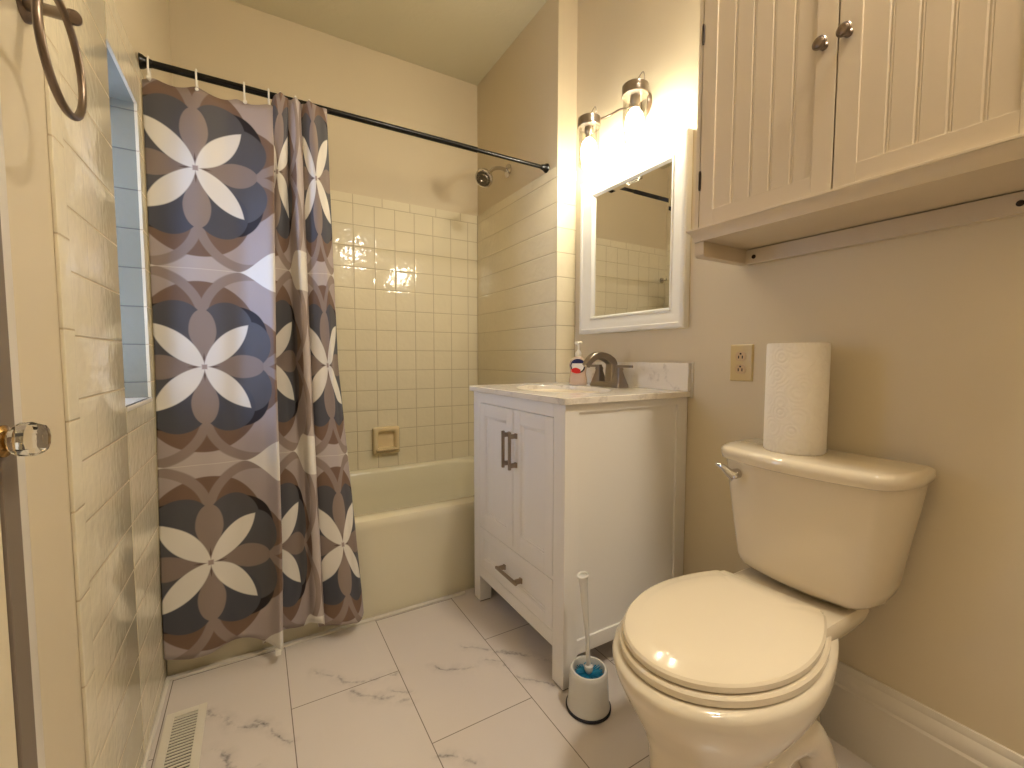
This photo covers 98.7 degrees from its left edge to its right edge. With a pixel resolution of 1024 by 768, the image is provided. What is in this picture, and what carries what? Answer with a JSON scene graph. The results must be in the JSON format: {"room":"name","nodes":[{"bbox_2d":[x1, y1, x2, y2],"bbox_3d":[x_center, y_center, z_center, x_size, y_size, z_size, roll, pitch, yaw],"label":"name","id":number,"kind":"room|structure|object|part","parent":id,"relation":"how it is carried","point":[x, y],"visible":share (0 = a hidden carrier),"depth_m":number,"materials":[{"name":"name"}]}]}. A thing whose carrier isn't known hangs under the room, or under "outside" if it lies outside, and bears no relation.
{"room":"bathroom","nodes":[
{"label":"bathroom","id":0,"kind":"room"},
{"bbox_2d":[0,0,171,767],"bbox_3d":[-0.827,-0.349,0.658,0.200,2.608,2.905,-2,4,-30],"label":"wall","id":1,"kind":"structure","parent":0,"point":[146,23],"depth_m":0.65,"materials":[{"name":"beige paint"}]},
{"bbox_2d":[0,96,45,767],"bbox_3d":[-0.611,-0.085,0.516,0.015,2.100,0.085,-2,4,-30],"label":"trim","id":2,"kind":"structure","parent":1,"relation":"attached to","point":[4,215],"depth_m":0.55,"materials":[{"name":"beige paint"}]},
{"bbox_2d":[0,217,50,767],"bbox_3d":[-0.328,-0.044,0.097,0.074,2.050,0.903,-2,4,-30],"label":"door","id":3,"kind":"structure","parent":1,"relation":"in","point":[18,746],"depth_m":0.47,"materials":[{"name":"beige paint"}]},
{"bbox_3d":[-0.534,0.060,0.466,0.011,0.034,0.034,-1,4,-23],"label":"knob","id":4,"kind":"part","parent":3,"relation":"part of","materials":[{"name":"gold metal"}]},
{"bbox_3d":[-0.519,0.059,0.471,0.032,0.037,0.038,-2,4,-30],"label":"knob glass","id":5,"kind":"part","parent":3,"relation":"part of","materials":[{"name":"clear glass"}]},
{"bbox_2d":[16,0,86,120],"bbox_3d":[-0.616,-0.459,0.594,0.228,0.215,0.062,3,5,39],"label":"towel ring","id":6,"kind":"object","parent":1,"relation":"attached to","point":[31,12],"visible":1,"depth_m":0.59,"materials":[{"name":"grey metal"}]},
{"bbox_3d":[-0.696,-0.545,0.632,0.012,0.048,0.048,-2,4,-30],"label":"mount plate","id":7,"kind":"part","parent":6,"relation":"part of","materials":[{"name":"grey metal"}]},
{"bbox_3d":[-0.643,-0.519,0.611,0.122,0.064,0.019,1,4,19],"label":"post","id":8,"kind":"part","parent":6,"relation":"part of","materials":[{"name":"grey metal"}]},
{"bbox_2d":[43,0,166,767],"bbox_3d":[-1.100,-0.010,1.350,0.007,1.847,1.460,-2,4,-30],"label":"wall tile","id":9,"kind":"structure","parent":1,"relation":"attached to","point":[112,450],"depth_m":0.89,"materials":[{"name":"white tile"}]},
{"bbox_2d":[107,48,132,102],"bbox_3d":[-1.057,-0.786,1.077,0.147,0.006,0.294,-2,4,-30],"label":"trim","id":10,"kind":"structure","parent":1,"relation":"attached to","point":[117,88],"depth_m":1.16,"materials":[{"name":"grey tile"}]},
{"bbox_2d":[109,97,147,397],"bbox_3d":[-1.057,-0.367,1.102,0.147,0.834,0.306,-2,4,-30],"label":"trim","id":11,"kind":"structure","parent":1,"relation":"attached to","point":[121,112],"depth_m":1.25,"materials":[{"name":"grey tile"}]},
{"bbox_2d":[125,397,152,411],"bbox_3d":[-1.053,0.055,1.131,0.157,0.012,0.294,-2,4,-30],"label":"window sill","id":12,"kind":"structure","parent":1,"relation":"attached to","point":[128,401],"depth_m":1.17,"materials":[{"name":"beige paint"}]},
{"bbox_2d":[140,680,169,767],"bbox_3d":[-0.891,0.927,1.062,0.014,0.014,0.650,-2,4,-30],"label":"baseboard","id":13,"kind":"structure","parent":1,"relation":"attached to","point":[146,756],"depth_m":1.18,"materials":[{"name":"beige paint"}]},
{"bbox_2d":[165,591,465,680],"bbox_3d":[-0.632,0.896,1.607,1.006,0.008,0.016,-2,4,-30],"label":"trim","id":14,"kind":"structure","parent":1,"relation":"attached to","point":[204,668],"depth_m":1.55,"materials":[{"name":"beige paint"}]},
{"bbox_2d":[169,0,477,358],"bbox_3d":[-0.965,-0.451,2.322,2.500,2.608,0.114,-2,4,-30],"label":"wall","id":15,"kind":"structure","parent":0,"point":[229,40],"depth_m":2.28,"materials":[{"name":"beige paint"}]},
{"bbox_2d":[330,190,477,470],"bbox_3d":[-0.840,-0.221,2.340,1.452,1.547,0.006,-2,4,-30],"label":"wall tile","id":16,"kind":"structure","parent":15,"relation":"attached to","point":[405,275],"depth_m":2.47,"materials":[{"name":"beige tile"}]},
{"bbox_2d":[372,426,399,454],"bbox_3d":[-0.690,0.312,2.426,0.145,0.150,0.054,-2,4,-30],"label":"soap dish","id":17,"kind":"object","parent":16,"relation":"attached to","point":[385,439],"visible":1,"depth_m":2.44,"materials":[{"name":"beige ceramic"}]},
{"bbox_2d":[376,446,399,451],"bbox_3d":[-0.689,0.359,2.428,0.125,0.015,0.051,-2,4,-30],"label":"tray","id":18,"kind":"object","parent":17,"relation":"on","point":[378,448],"depth_m":2.43,"materials":[{"name":"beige ceramic"}]},
{"bbox_2d":[230,0,546,85],"bbox_3d":[0.027,-1.698,0.548,2.500,0.100,4.300,-2,4,-30],"label":"ceiling","id":19,"kind":"structure","parent":0,"point":[463,40],"depth_m":2.14,"materials":[{"name":"beige paint"}]},
{"bbox_2d":[147,587,874,767],"bbox_3d":[0.023,0.996,0.714,2.500,0.080,4.300,-2,4,-30],"label":"floor","id":20,"kind":"structure","parent":0,"point":[462,681],"depth_m":1.27,"materials":[{"name":"tile"}]},
{"bbox_2d":[154,702,207,767],"bbox_3d":[-0.836,0.927,1.105,0.094,0.006,0.319,-2,4,-30],"label":"floor vent","id":21,"kind":"object","parent":20,"relation":"in","point":[180,745],"visible":1,"depth_m":1.14,"materials":[{"name":"beige metal"}]},
{"bbox_2d":[167,456,474,675],"bbox_3d":[-0.642,0.679,2.054,1.450,0.386,0.782,-2,4,-30],"label":"bathtub","id":22,"kind":"object","parent":20,"relation":"on","point":[414,522],"visible":0.22,"depth_m":1.80,"materials":[{"name":"beige ceramic"}]},
{"bbox_2d":[474,391,687,690],"bbox_3d":[0.212,0.466,1.674,0.564,0.860,0.611,-2,4,-30],"label":"vanity cabinet","id":23,"kind":"object","parent":20,"relation":"on","point":[561,492],"visible":0.91,"depth_m":1.43,"materials":[{"name":"white paint"}]},
{"bbox_3d":[-0.120,0.456,1.803,0.052,0.856,0.052,-2,4,-30],"label":"leg","id":24,"kind":"part","parent":23,"relation":"part of","materials":[{"name":"white paint"}]},
{"bbox_3d":[-0.055,0.323,1.649,0.019,0.484,0.260,-2,4,-30],"label":"door","id":25,"kind":"part","parent":23,"relation":"part of","materials":[{"name":"white paint"}]},
{"bbox_3d":[-0.021,0.226,1.536,0.032,0.129,0.014,-2,4,-30],"label":"handle","id":26,"kind":"part","parent":23,"relation":"part of","materials":[{"name":"brown metal"}]},
{"bbox_3d":[-0.011,0.668,1.542,0.034,0.018,0.143,-2,4,-30],"label":"handle","id":27,"kind":"part","parent":23,"relation":"part of","materials":[{"name":"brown metal"}]},
{"bbox_3d":[0.001,0.228,1.497,0.032,0.129,0.014,-2,4,-30],"label":"handle","id":28,"kind":"part","parent":23,"relation":"part of","materials":[{"name":"brown metal"}]},
{"bbox_3d":[0.005,0.769,1.574,0.020,0.045,0.502,-2,4,-30],"label":"rail","id":29,"kind":"part","parent":23,"relation":"part of","materials":[{"name":"white paint"}]},
{"bbox_3d":[0.006,0.578,1.563,0.019,0.013,0.502,-2,4,-30],"label":"rail","id":30,"kind":"part","parent":23,"relation":"part of","materials":[{"name":"white paint"}]},
{"bbox_3d":[0.007,0.065,1.531,0.020,0.041,0.502,-2,4,-30],"label":"rail","id":31,"kind":"part","parent":23,"relation":"part of","materials":[{"name":"white paint"}]},
{"bbox_3d":[0.005,0.665,1.566,0.019,0.160,0.499,-2,4,-30],"label":"drawer","id":32,"kind":"part","parent":23,"relation":"part of","materials":[{"name":"white paint"}]},
{"bbox_3d":[0.072,0.336,1.433,0.019,0.484,0.236,-2,4,-30],"label":"door","id":33,"kind":"part","parent":23,"relation":"part of","materials":[{"name":"white paint"}]},
{"bbox_3d":[0.161,0.486,1.323,0.052,0.856,0.056,-2,4,-30],"label":"leg","id":34,"kind":"part","parent":23,"relation":"part of","materials":[{"name":"white paint"}]},
{"bbox_2d":[469,362,691,404],"bbox_3d":[0.222,0.037,1.655,0.544,0.236,0.642,-2,4,-30],"label":"countertop","id":35,"kind":"structure","parent":23,"relation":"on","point":[645,380],"depth_m":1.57,"materials":[{"name":"white stone"}]},
{"bbox_2d":[527,389,596,392],"bbox_3d":[0.187,0.094,1.641,0.316,0.124,0.418,-2,4,-30],"label":"sink","id":36,"kind":"object","parent":35,"relation":"in","point":[533,390],"depth_m":1.79,"materials":[{"name":"white ceramic"}]},
{"bbox_2d":[569,341,586,384],"bbox_3d":[0.278,-0.088,1.851,0.076,0.182,0.050,1,4,14],"label":"soap bottle","id":37,"kind":"object","parent":35,"relation":"on","point":[577,370],"visible":0.95,"depth_m":1.84,"materials":[{"name":"beige"}]},
{"bbox_2d":[582,352,632,387],"bbox_3d":[0.377,-0.058,1.736,0.188,0.136,0.188,1,4,13],"label":"faucet","id":38,"kind":"object","parent":35,"relation":"on","point":[614,377],"visible":1,"depth_m":1.70,"materials":[{"name":"silver metal"}]},
{"bbox_3d":[0.338,-0.075,1.808,0.018,0.010,0.076,-2,4,-30],"label":"lever","id":39,"kind":"part","parent":38,"relation":"part of","materials":[{"name":"silver metal"}]},
{"bbox_3d":[0.353,-0.040,1.784,0.048,0.062,0.048,-2,4,-30],"label":"handle","id":40,"kind":"part","parent":38,"relation":"part of","materials":[{"name":"silver metal"}]},
{"bbox_3d":[0.342,-0.065,1.710,0.156,0.119,0.042,-2,4,-30],"label":"spout","id":41,"kind":"part","parent":38,"relation":"part of","materials":[{"name":"silver metal"}]},
{"bbox_3d":[0.382,0.000,1.738,0.058,0.020,0.166,-2,4,-30],"label":"plate","id":42,"kind":"part","parent":38,"relation":"part of","materials":[{"name":"silver metal"}]},
{"bbox_3d":[0.410,-0.034,1.688,0.048,0.062,0.048,-2,4,-30],"label":"handle","id":43,"kind":"part","parent":38,"relation":"part of","materials":[{"name":"silver metal"}]},
{"bbox_3d":[0.425,-0.066,1.659,0.018,0.010,0.076,-2,4,-30],"label":"lever","id":44,"kind":"part","parent":38,"relation":"part of","materials":[{"name":"silver metal"}]},
{"bbox_3d":[0.378,0.794,1.444,0.430,0.045,0.012,-2,4,-30],"label":"rail","id":45,"kind":"part","parent":23,"relation":"part of","materials":[{"name":"white paint"}]},
{"bbox_3d":[0.379,0.065,1.399,0.430,0.024,0.012,-2,4,-30],"label":"rail","id":46,"kind":"part","parent":23,"relation":"part of","materials":[{"name":"white paint"}]},
{"bbox_3d":[0.573,0.472,1.564,0.051,0.856,0.056,-2,4,-30],"label":"leg","id":47,"kind":"part","parent":23,"relation":"part of","materials":[{"name":"white paint"}]},
{"bbox_2d":[566,655,610,723],"bbox_3d":[0.218,0.864,1.255,0.128,0.117,0.128,-2,4,-30],"label":"brush holder","id":48,"kind":"object","parent":20,"relation":"on","point":[587,700],"visible":0.98,"depth_m":1.21,"materials":[{"name":"white plastic"}]},
{"bbox_2d":[575,571,602,678],"bbox_3d":[0.218,0.693,1.244,0.080,0.331,0.082,-2,4,-30],"label":"toilet brush","id":49,"kind":"object","parent":48,"relation":"in","point":[588,671],"visible":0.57,"depth_m":1.24,"materials":[{"name":"white plastic"}]},
{"bbox_3d":[0.202,0.676,1.242,0.040,0.279,0.032,-2,4,-30],"label":"handle","id":50,"kind":"part","parent":49,"relation":"part of","materials":[{"name":"white plastic"}]},
{"bbox_2d":[612,438,935,767],"bbox_3d":[0.525,0.559,0.988,0.685,0.760,0.425,-2,4,-30],"label":"toilet","id":51,"kind":"object","parent":20,"relation":"on","point":[716,668],"visible":1,"depth_m":0.93,"materials":[{"name":"beige ceramic"}]},
{"bbox_3d":[0.448,0.514,0.955,0.472,0.027,0.347,-2,4,-30],"label":"lid","id":52,"kind":"part","parent":51,"relation":"part of","materials":[{"name":"beige plastic"}]},
{"bbox_3d":[0.448,0.539,0.957,0.486,0.020,0.361,-2,4,-30],"label":"seat","id":53,"kind":"part","parent":51,"relation":"part of","materials":[{"name":"beige plastic"}]},
{"bbox_3d":[0.487,0.744,0.992,0.614,0.391,0.384,-2,4,-30],"label":"bowl","id":54,"kind":"part","parent":51,"relation":"part of","materials":[{"name":"beige ceramic"}]},
{"bbox_3d":[0.575,0.233,1.163,0.042,0.044,0.058,-2,4,-30],"label":"flush lever","id":55,"kind":"part","parent":51,"relation":"part of","materials":[{"name":"silver metal"}]},
{"bbox_2d":[763,342,830,455],"bbox_3d":[0.725,0.033,1.123,0.137,0.274,0.137,-2,4,-30],"label":"paper towel roll","id":56,"kind":"object","parent":51,"relation":"on","point":[797,381],"visible":1,"depth_m":1.07,"materials":[{"name":"white paper"}]},
{"bbox_3d":[0.733,0.354,1.096,0.195,0.293,0.406,-2,4,-30],"label":"tank","id":57,"kind":"part","parent":51,"relation":"part of","materials":[{"name":"beige ceramic"}]},
{"bbox_3d":[0.728,0.191,1.083,0.218,0.035,0.425,-2,4,-30],"label":"tank lid","id":58,"kind":"part","parent":51,"relation":"part of","materials":[{"name":"beige ceramic"}]},
{"bbox_2d":[477,0,577,214],"bbox_3d":[0.042,-0.453,2.373,0.106,2.608,0.814,-2,4,-30],"label":"wall","id":59,"kind":"structure","parent":0,"point":[527,101],"depth_m":2.12,"materials":[{"name":"beige paint"}]},
{"bbox_2d":[138,52,548,172],"bbox_3d":[-0.467,-0.970,1.657,1.451,0.042,0.042,-2,4,-30],"label":"curtain rod","id":60,"kind":"object","parent":59,"relation":"attached to","point":[153,64],"visible":1,"depth_m":1.56,"materials":[{"name":"black metal"}]},
{"bbox_2d":[146,56,151,80],"bbox_3d":[-1.074,-0.931,1.302,0.012,0.075,0.043,-2,4,-30],"label":"curtain ring","id":61,"kind":"object","parent":60,"relation":"hanging from","point":[148,76],"visible":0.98,"depth_m":1.29,"materials":[{"name":"white plastic"}]},
{"bbox_2d":[195,69,198,90],"bbox_3d":[-0.974,-0.934,1.360,0.012,0.075,0.043,-2,4,-30],"label":"curtain ring","id":62,"kind":"object","parent":60,"relation":"hanging from","point":[196,80],"visible":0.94,"depth_m":1.34,"materials":[{"name":"white plastic"}]},
{"bbox_2d":[243,82,246,103],"bbox_3d":[-0.865,-0.938,1.424,0.012,0.075,0.043,-2,4,-30],"label":"curtain ring","id":63,"kind":"object","parent":60,"relation":"hanging from","point":[244,100],"visible":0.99,"depth_m":1.41,"materials":[{"name":"white plastic"}]},
{"bbox_2d":[142,78,363,659],"bbox_3d":[-0.816,-0.040,1.447,0.580,1.825,0.208,-2,4,-30],"label":"shower curtain","id":64,"kind":"object","parent":63,"relation":"hanging from","point":[257,530],"visible":1,"depth_m":1.43,"materials":[{"name":"fabric"}]},
{"bbox_2d":[267,88,269,104],"bbox_3d":[-0.806,-0.940,1.458,0.012,0.075,0.043,-2,4,-30],"label":"curtain ring","id":65,"kind":"object","parent":60,"relation":"hanging from","point":[268,88],"visible":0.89,"depth_m":1.45,"materials":[{"name":"white plastic"}]},
{"bbox_2d":[475,164,510,187],"bbox_3d":[-0.092,-1.082,2.262,0.199,0.150,0.090,-2,4,-36],"label":"shower","id":66,"kind":"object","parent":59,"relation":"attached to","point":[483,176],"visible":1,"depth_m":2.23,"materials":[{"name":"silver metal"}]},
{"bbox_3d":[-0.075,-1.111,2.294,0.118,0.055,0.019,-2,4,-30],"label":"shower arm","id":67,"kind":"part","parent":66,"relation":"part of","materials":[{"name":"silver metal"}]},
{"bbox_2d":[477,166,556,384],"bbox_3d":[-0.004,-0.071,2.363,0.006,1.847,0.814,-2,4,-30],"label":"tile","id":68,"kind":"structure","parent":59,"relation":"attached to","point":[516,236],"depth_m":2.26,"materials":[{"name":"beige tile"}]},
{"bbox_2d":[555,166,576,382],"bbox_3d":[0.246,-0.051,2.041,0.111,1.847,0.006,-2,4,-30],"label":"end tile","id":69,"kind":"structure","parent":59,"relation":"attached to","point":[566,178],"depth_m":2.01,"materials":[{"name":"white tile"}]},
{"bbox_2d":[622,71,648,102],"bbox_3d":[0.429,-0.962,1.535,0.090,0.211,0.091,-2,4,-30],"label":"shade","id":70,"kind":"object","parent":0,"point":[635,90],"depth_m":1.51,"materials":[{"name":"silver glass"}]},
{"bbox_2d":[575,0,1023,755],"bbox_3d":[0.637,-0.403,1.578,0.120,2.608,3.019,-2,4,-30],"label":"wall","id":71,"kind":"structure","parent":0,"point":[925,331],"depth_m":1.04,"materials":[{"name":"beige paint"}]},
{"bbox_2d":[469,362,691,390],"bbox_3d":[0.222,-0.033,1.651,0.544,0.097,0.642,-2,4,-30],"label":"backsplash","id":72,"kind":"structure","parent":71,"relation":"attached to","point":[667,376],"depth_m":1.62,"materials":[{"name":"white stone"}]},
{"bbox_2d":[578,71,651,161],"bbox_3d":[0.402,-0.985,1.659,0.170,0.241,0.335,-2,4,-30],"label":"vanity light","id":73,"kind":"object","parent":71,"relation":"attached to","point":[635,91],"visible":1,"depth_m":1.62,"materials":[{"name":"grey metal"}]},
{"bbox_3d":[0.306,-0.931,1.748,0.063,0.088,0.063,-2,4,-30],"label":"bulb","id":74,"kind":"part","parent":73,"relation":"part of","materials":[{"name":"white glass"}]},
{"bbox_2d":[585,126,593,137],"bbox_3d":[0.306,-0.994,1.744,0.036,0.043,0.036,-2,4,-30],"label":"socket","id":75,"kind":"object","parent":73,"relation":"attached to","point":[589,130],"depth_m":1.73,"materials":[{"name":"silver metal"}]},
{"bbox_2d":[578,106,600,132],"bbox_3d":[0.306,-0.975,1.745,0.090,0.211,0.091,-2,4,-30],"label":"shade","id":76,"kind":"object","parent":73,"relation":"on","point":[590,122],"depth_m":1.72,"materials":[{"name":"glass"}]},
{"bbox_3d":[0.423,-1.048,1.668,0.063,0.028,0.248,-2,4,-30],"label":"arm","id":77,"kind":"part","parent":73,"relation":"part of","materials":[{"name":"grey metal"}]},
{"bbox_3d":[0.429,-0.918,1.538,0.063,0.088,0.063,-2,4,-30],"label":"bulb","id":78,"kind":"part","parent":73,"relation":"part of","materials":[{"name":"white glass"}]},
{"bbox_2d":[630,94,639,108],"bbox_3d":[0.429,-0.981,1.534,0.036,0.043,0.036,-2,4,-30],"label":"socket","id":79,"kind":"object","parent":73,"relation":"attached to","point":[634,98],"depth_m":1.52,"materials":[{"name":"silver metal"}]},
{"bbox_3d":[0.478,-1.051,1.665,0.030,0.110,0.110,-2,4,-30],"label":"plate","id":80,"kind":"part","parent":73,"relation":"part of","materials":[{"name":"grey metal"}]},
{"bbox_2d":[579,128,692,334],"bbox_3d":[0.455,-0.540,1.733,0.030,0.662,0.562,-2,4,-30],"label":"wall mirror","id":81,"kind":"object","parent":71,"relation":"attached to","point":[635,215],"visible":1,"depth_m":1.68,"materials":[{"name":"white mirror"}]},
{"bbox_2d":[594,162,671,315],"bbox_3d":[0.463,-0.540,1.738,0.004,0.510,0.410,-2,4,-30],"label":"mirror glass","id":82,"kind":"object","parent":81,"relation":"attached to","point":[633,214],"depth_m":1.71,"materials":[{"name":"silver"}]},
{"bbox_2d":[691,362,693,397],"bbox_3d":[0.618,-0.014,1.508,0.006,0.124,0.006,-2,4,-30],"label":"trim","id":83,"kind":"structure","parent":71,"relation":"attached to","point":[692,366],"depth_m":1.51,"materials":[{"name":"beige paint"}]},
{"bbox_2d":[730,344,753,381],"bbox_3d":[0.705,-0.065,1.353,0.009,0.113,0.073,-2,4,-30],"label":"wall outlet","id":84,"kind":"object","parent":71,"relation":"attached to","point":[742,355],"visible":1,"depth_m":1.35,"materials":[{"name":"brown plastic"}]},
{"bbox_2d":[735,352,745,360],"bbox_3d":[0.704,-0.085,1.351,0.005,0.029,0.034,-2,4,-30],"label":"receptacle","id":85,"kind":"object","parent":84,"relation":"attached to","point":[739,356],"depth_m":1.35,"materials":[{"name":"beige plastic"}]},
{"bbox_2d":[735,364,745,373],"bbox_3d":[0.704,-0.046,1.354,0.005,0.029,0.034,-2,4,-30],"label":"receptacle","id":86,"kind":"object","parent":84,"relation":"attached to","point":[739,368],"depth_m":1.35,"materials":[{"name":"beige plastic"}]},
{"bbox_2d":[686,0,1023,265],"bbox_3d":[0.762,-0.749,0.977,0.248,0.826,0.695,-2,4,-30],"label":"upper cabinet","id":87,"kind":"object","parent":71,"relation":"attached to","point":[823,125],"visible":1,"depth_m":0.93,"materials":[{"name":"beige paint"}]},
{"bbox_3d":[0.689,-0.785,0.932,0.022,0.750,0.663,-2,4,-30],"label":"frame","id":88,"kind":"part","parent":87,"relation":"part of","materials":[{"name":"beige paint"}]},
{"bbox_3d":[0.609,-0.779,1.065,0.010,0.629,0.245,-2,4,-30],"label":"beadboard panel","id":89,"kind":"part","parent":87,"relation":"part of","materials":[{"name":"beige paint"}]},
{"bbox_3d":[0.610,-0.779,1.065,0.020,0.709,0.325,-2,4,-30],"label":"door","id":90,"kind":"part","parent":87,"relation":"part of","materials":[{"name":"beige paint"}]},
{"bbox_3d":[0.659,-0.724,0.937,0.028,0.028,0.028,-2,4,-30],"label":"knob","id":91,"kind":"part","parent":87,"relation":"part of","materials":[{"name":"grey metal"}]},
{"bbox_3d":[0.681,-0.722,0.898,0.028,0.028,0.028,-2,4,-30],"label":"knob","id":92,"kind":"part","parent":87,"relation":"part of","materials":[{"name":"grey metal"}]},
{"bbox_3d":[0.859,-0.361,1.058,0.021,0.042,0.607,-2,4,-30],"label":"rail","id":93,"kind":"part","parent":87,"relation":"part of","materials":[{"name":"beige paint"}]},
{"bbox_3d":[0.770,-0.761,0.790,0.020,0.709,0.306,-2,4,-30],"label":"door","id":94,"kind":"part","parent":87,"relation":"part of","materials":[{"name":"beige paint"}]},
{"bbox_3d":[0.770,-0.761,0.790,0.010,0.629,0.226,-2,4,-30],"label":"beadboard panel","id":95,"kind":"part","parent":87,"relation":"part of","materials":[{"name":"beige paint"}]},
{"bbox_2d":[821,660,1023,767],"bbox_3d":[0.971,0.840,0.940,0.020,0.206,1.450,-2,4,-30],"label":"baseboard","id":96,"kind":"structure","parent":71,"relation":"attached to","point":[880,724],"depth_m":1.04,"materials":[{"name":"beige paint"}]}
]}

